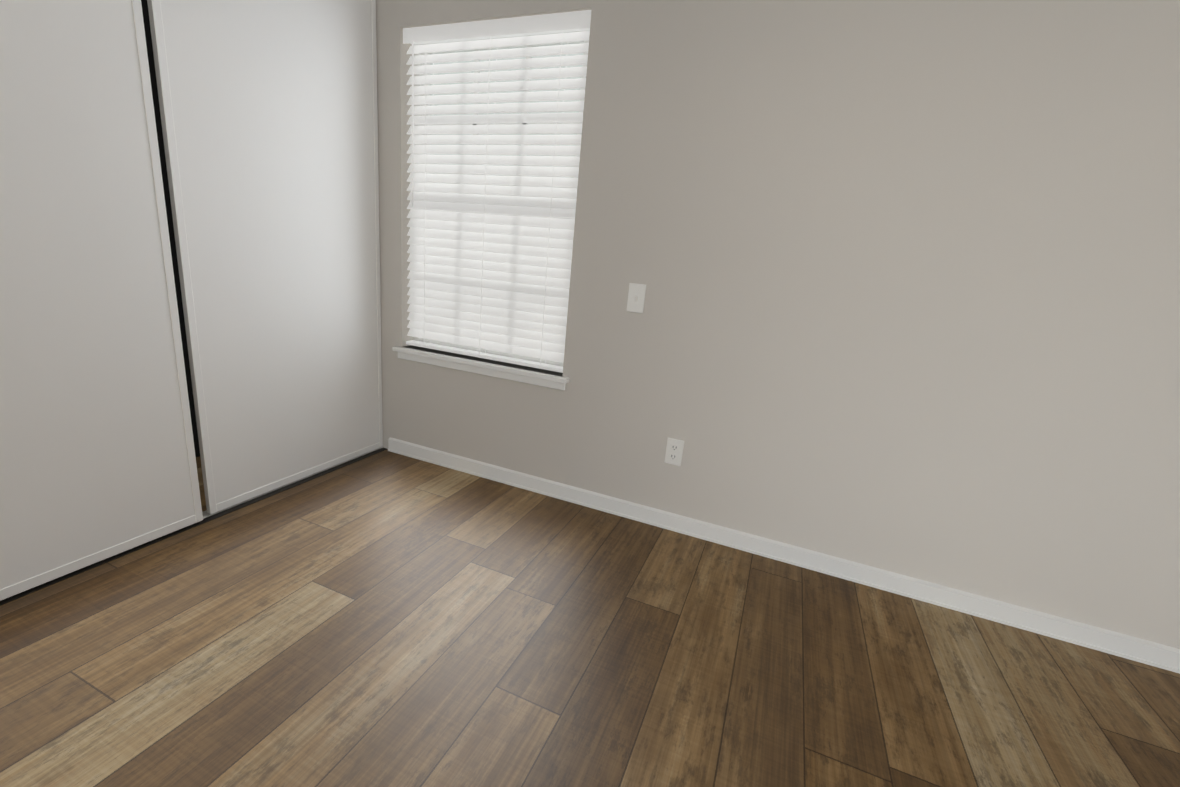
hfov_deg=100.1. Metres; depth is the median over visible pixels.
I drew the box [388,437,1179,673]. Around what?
baseboard
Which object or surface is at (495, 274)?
window blinds
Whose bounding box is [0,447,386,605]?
trim
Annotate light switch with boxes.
[627,283,645,312]
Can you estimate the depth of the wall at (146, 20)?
2.15 m
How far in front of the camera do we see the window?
2.28 m
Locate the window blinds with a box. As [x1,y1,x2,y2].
[403,10,590,372]
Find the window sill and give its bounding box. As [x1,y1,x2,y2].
[392,345,568,389]
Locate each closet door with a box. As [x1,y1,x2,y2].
[0,0,202,600]
[147,0,382,513]
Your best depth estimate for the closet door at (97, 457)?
1.46 m
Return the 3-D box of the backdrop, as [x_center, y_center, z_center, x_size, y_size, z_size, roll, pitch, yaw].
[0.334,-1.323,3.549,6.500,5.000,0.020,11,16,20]
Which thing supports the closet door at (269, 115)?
in the wall at (146, 20)
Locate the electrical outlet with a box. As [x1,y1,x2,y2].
[664,438,683,465]
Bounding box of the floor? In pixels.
[0,449,1179,786]
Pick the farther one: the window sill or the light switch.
the window sill
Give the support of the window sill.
attached to the wall at (906, 272)
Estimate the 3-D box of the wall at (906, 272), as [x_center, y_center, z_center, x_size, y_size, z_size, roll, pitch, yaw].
[0.341,-0.623,1.996,4.444,2.440,0.140,11,16,20]
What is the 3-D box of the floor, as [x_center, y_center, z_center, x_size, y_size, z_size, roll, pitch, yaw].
[-0.591,1.033,0.379,4.444,0.100,4.436,11,16,20]
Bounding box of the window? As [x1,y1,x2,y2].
[413,30,589,366]
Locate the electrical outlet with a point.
(674, 452)
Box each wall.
[141,0,199,456]
[376,0,1179,648]

